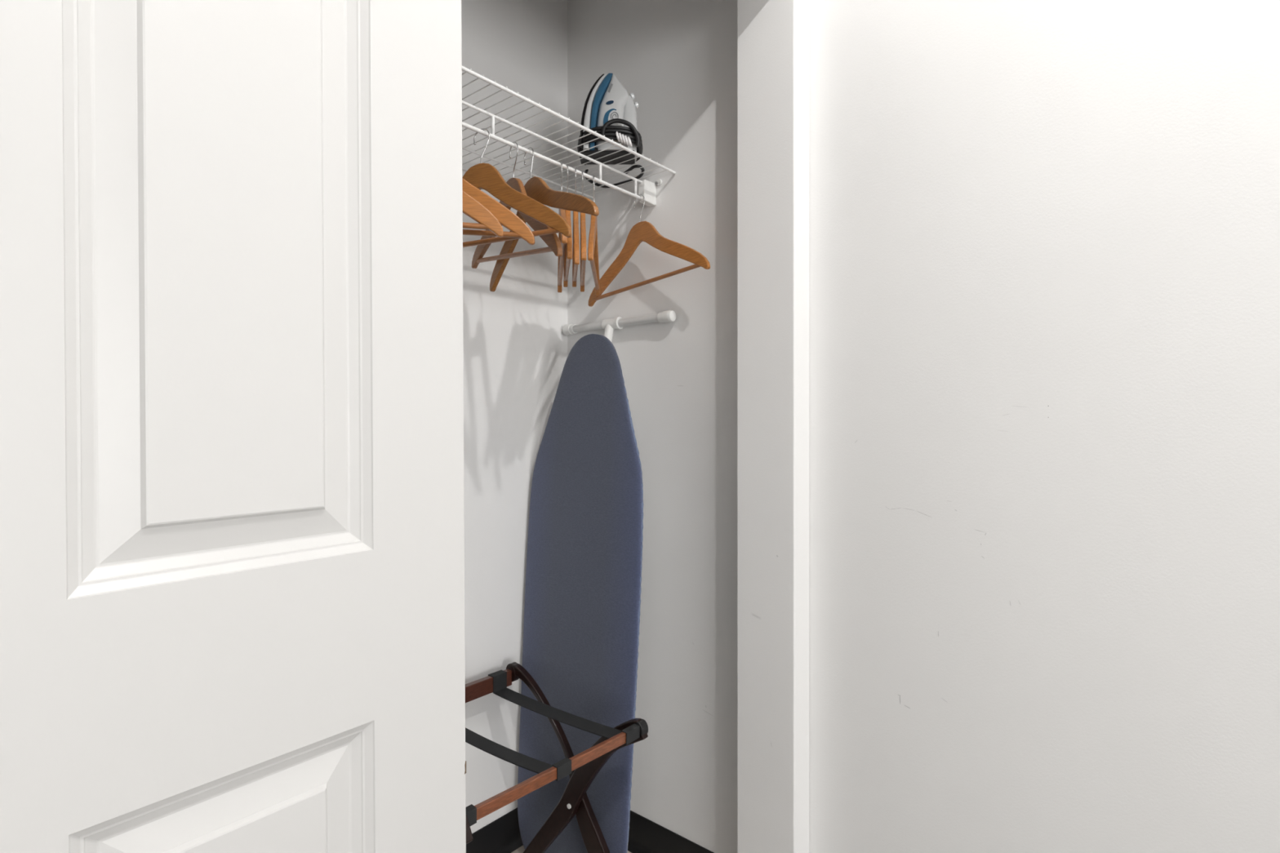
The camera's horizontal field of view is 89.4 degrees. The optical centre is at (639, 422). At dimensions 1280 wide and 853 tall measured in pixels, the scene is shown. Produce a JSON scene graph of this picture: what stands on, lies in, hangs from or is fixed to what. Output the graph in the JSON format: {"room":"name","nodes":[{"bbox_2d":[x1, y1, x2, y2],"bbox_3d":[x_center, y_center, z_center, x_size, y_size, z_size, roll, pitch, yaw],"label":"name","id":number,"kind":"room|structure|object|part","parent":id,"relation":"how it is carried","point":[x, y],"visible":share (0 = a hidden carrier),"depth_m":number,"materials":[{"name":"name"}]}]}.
{"room":"hotel room","nodes":[
{"label":"hotel room","id":0,"kind":"room"},
{"bbox_2d":[461,0,567,833],"bbox_3d":[-0.930,-0.375,1.148,0.120,3.250,2.088,0,0,40],"label":"wall","id":1,"kind":"structure","parent":0,"point":[515,343],"depth_m":1.73,"materials":[{"name":"paint"}]},
{"bbox_2d":[466,807,523,852],"bbox_3d":[-0.844,1.100,1.145,0.016,0.100,1.951,0,0,40],"label":"baseboard","id":2,"kind":"structure","parent":1,"relation":"attached to","point":[502,835],"depth_m":1.71,"materials":[{"name":"black plastic"}]},
{"bbox_2d":[462,66,675,206],"bbox_3d":[-0.689,-0.607,1.027,0.399,0.075,1.964,0,0,40],"label":"wire shelf","id":3,"kind":"object","parent":1,"relation":"attached to","point":[647,188],"visible":0.46,"depth_m":1.49,"materials":[{"name":"white metal"}]},
{"bbox_2d":[462,190,503,237],"bbox_3d":[-0.450,-0.462,1.124,0.420,0.247,0.011,1,0,-11],"label":"wooden hanger","id":4,"kind":"object","parent":3,"relation":"hanging from","point":[472,208],"visible":0.19,"depth_m":1.15,"materials":[{"name":"brown wood"}]},
{"bbox_2d":[462,177,534,244],"bbox_3d":[-0.405,-0.458,1.185,0.420,0.254,0.011,0,0,-4],"label":"wooden hanger","id":5,"kind":"object","parent":3,"relation":"hanging from","point":[506,218],"visible":0.18,"depth_m":1.19,"materials":[{"name":"brown wood"}]},
{"bbox_2d":[462,128,572,247],"bbox_3d":[-0.316,-0.461,1.275,0.420,0.249,0.022,0,0,24],"label":"wooden hanger","id":6,"kind":"object","parent":3,"relation":"hanging from","point":[485,176],"visible":0.7,"depth_m":1.24,"materials":[{"name":"brown wood"}]},
{"bbox_2d":[471,142,562,268],"bbox_3d":[-0.276,-0.449,1.375,0.018,0.272,0.417,0,0,-37],"label":"wooden hanger","id":7,"kind":"object","parent":3,"relation":"hanging from","point":[553,242],"visible":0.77,"depth_m":1.32,"materials":[{"name":"brown wood"}]},
{"bbox_3d":[-0.761,-0.639,1.086,0.005,0.005,1.961,0,0,40],"label":"rod","id":8,"kind":"part","parent":3,"relation":"part of","materials":[{"name":"white metal"}]},
{"bbox_2d":[489,146,599,291],"bbox_3d":[-0.211,-0.445,1.341,0.013,0.281,0.414,0,0,-40],"label":"wooden hanger","id":9,"kind":"object","parent":3,"relation":"hanging from","point":[535,188],"visible":0.8,"depth_m":1.32,"materials":[{"name":"brown wood"}]},
{"bbox_3d":[-0.611,-0.620,0.930,0.007,0.006,1.915,0,0,40],"label":"support rod","id":10,"kind":"part","parent":3,"relation":"part of","materials":[{"name":"white plastic"}]},
{"bbox_3d":[-0.611,-0.578,0.930,0.008,0.008,1.915,0,0,40],"label":"hanging rod","id":11,"kind":"part","parent":3,"relation":"part of","materials":[{"name":"white plastic"}]},
{"bbox_2d":[557,161,567,292],"bbox_3d":[-0.175,-0.462,1.446,0.011,0.247,0.420,0,-2,-8],"label":"wooden hanger","id":12,"kind":"object","parent":3,"relation":"hanging from","point":[563,239],"visible":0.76,"depth_m":1.44,"materials":[{"name":"brown wood"}]},
{"bbox_2d":[563,164,572,287],"bbox_3d":[-0.167,-0.454,1.480,0.011,0.261,0.419,0,0,-8],"label":"wooden hanger","id":13,"kind":"object","parent":3,"relation":"hanging from","point":[568,252],"visible":0.7,"depth_m":1.41,"materials":[{"name":"brown wood"}]},
{"bbox_2d":[572,168,579,287],"bbox_3d":[-0.150,-0.452,1.506,0.011,0.266,0.418,0,0,-6],"label":"wooden hanger","id":14,"kind":"object","parent":3,"relation":"hanging from","point":[575,245],"visible":0.89,"depth_m":1.41,"materials":[{"name":"brown wood"}]},
{"bbox_2d":[580,170,586,292],"bbox_3d":[-0.134,-0.457,1.511,0.012,0.256,0.420,0,0,-5],"label":"wooden hanger","id":15,"kind":"object","parent":3,"relation":"hanging from","point":[583,228],"visible":0.87,"depth_m":1.41,"materials":[{"name":"brown wood"}]},
{"bbox_2d":[587,175,599,295],"bbox_3d":[-0.108,-0.462,1.532,0.011,0.247,0.420,0,1,-2],"label":"wooden hanger","id":16,"kind":"object","parent":3,"relation":"hanging from","point":[593,246],"visible":0.89,"depth_m":1.48,"materials":[{"name":"brown wood"}]},
{"bbox_2d":[577,73,644,187],"bbox_3d":[-0.069,-0.749,1.640,0.160,0.209,0.272,0,0,4],"label":"iron","id":17,"kind":"object","parent":3,"relation":"on","point":[609,110],"visible":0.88,"depth_m":1.54,"materials":[{"name":"grey"}]},
{"bbox_3d":[-0.073,-0.677,1.580,0.159,0.046,0.126,0,0,-1],"label":"wound cord","id":18,"kind":"part","parent":17,"relation":"part of","materials":[{"name":"black rubber"}]},
{"bbox_3d":[-0.061,-0.649,1.706,0.164,0.008,0.127,0,0,12],"label":"loose cord","id":19,"kind":"part","parent":17,"relation":"part of","materials":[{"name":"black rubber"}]},
{"bbox_3d":[-0.024,-0.739,1.580,0.035,0.105,0.039,0,0,0],"label":"handle","id":20,"kind":"part","parent":17,"relation":"part of","materials":[{"name":"white plastic"}]},
{"bbox_3d":[-0.021,-0.798,1.580,0.017,0.017,0.017,0,0,0],"label":"knob","id":21,"kind":"part","parent":17,"relation":"part of","materials":[{"name":"white"}]},
{"bbox_3d":[-0.011,-0.777,1.580,0.016,0.015,0.015,0,0,0],"label":"knob","id":22,"kind":"part","parent":17,"relation":"part of","materials":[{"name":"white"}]},
{"bbox_2d":[588,194,710,306],"bbox_3d":[0.011,-0.453,1.641,0.419,0.263,0.012,0,0,44],"label":"wooden hanger","id":23,"kind":"object","parent":3,"relation":"hanging from","point":[642,231],"visible":0.99,"depth_m":1.64,"materials":[{"name":"brown wood"}]},
{"bbox_2d":[511,845,631,852],"bbox_3d":[-0.587,1.200,0.940,0.674,0.100,1.968,0,0,40],"label":"floor","id":24,"kind":"structure","parent":0,"point":[521,850],"depth_m":1.74,"materials":[{"name":"tile"}]},
{"bbox_2d":[465,662,648,852],"bbox_3d":[-0.316,0.889,1.363,0.485,0.522,0.502,0,0,40],"label":"luggage rack","id":25,"kind":"object","parent":24,"relation":"on","point":[582,768],"visible":0.69,"depth_m":1.48,"materials":[{"name":"brown wood"}]},
{"bbox_3d":[-0.445,0.894,1.179,0.446,0.512,0.018,0,0,40],"label":"leg","id":26,"kind":"part","parent":25,"relation":"part of","materials":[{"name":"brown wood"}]},
{"bbox_3d":[-0.492,0.662,1.505,0.018,0.039,0.476,0,0,40],"label":"rail","id":27,"kind":"part","parent":25,"relation":"part of","materials":[{"name":"brown wood"}]},
{"bbox_3d":[-0.163,0.657,1.211,0.011,0.021,0.466,0,0,43],"label":"rail","id":28,"kind":"part","parent":25,"relation":"part of","materials":[{"name":"brown wood"}]},
{"bbox_3d":[-0.167,0.889,1.554,0.459,0.522,0.018,0,0,40],"label":"leg","id":29,"kind":"part","parent":25,"relation":"part of","materials":[{"name":"brown wood"}]},
{"bbox_3d":[-0.159,0.894,1.521,0.446,0.512,0.018,0,0,40],"label":"leg","id":30,"kind":"part","parent":25,"relation":"part of","materials":[{"name":"brown wood"}]},
{"bbox_2d":[517,310,675,852],"bbox_3d":[-0.122,0.429,1.685,0.411,1.433,0.225,0,0,40],"label":"ironing board","id":31,"kind":"object","parent":24,"relation":"on","point":[583,588],"visible":0.96,"depth_m":1.62,"materials":[{"name":"fabric"}]},
{"bbox_2d":[737,0,808,852],"bbox_3d":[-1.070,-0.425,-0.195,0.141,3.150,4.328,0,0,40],"label":"door frame","id":32,"kind":"structure","parent":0,"point":[773,35],"depth_m":1.40,"materials":[{"name":"paint"}]},
{"bbox_2d":[0,0,466,852],"bbox_3d":[-0.523,0.100,0.453,0.035,2.065,0.919,0,0,40],"label":"door","id":33,"kind":"structure","parent":32,"relation":"in","point":[232,500],"depth_m":0.60,"materials":[{"name":"white paint"}]},
{"bbox_3d":[-0.385,-0.187,0.616,0.030,0.652,0.253,0,0,40],"label":"panel","id":34,"kind":"part","parent":33,"relation":"part of","materials":[{"name":"white paint"}]},
{"bbox_3d":[-0.381,0.621,0.620,0.030,0.591,0.253,0,0,40],"label":"panel","id":35,"kind":"part","parent":33,"relation":"part of","materials":[{"name":"white paint"}]},
{"bbox_2d":[567,0,1279,852],"bbox_3d":[2.306,-0.375,-0.119,6.710,3.250,0.120,0,0,40],"label":"wall","id":36,"kind":"structure","parent":0,"point":[1044,235],"depth_m":1.19,"materials":[{"name":"paint"}]},
{"bbox_2d":[627,810,714,852],"bbox_3d":[0.020,1.100,1.704,0.622,0.100,0.016,0,0,40],"label":"baseboard","id":37,"kind":"structure","parent":36,"relation":"attached to","point":[645,835],"depth_m":1.70,"materials":[{"name":"black plastic"}]}
]}

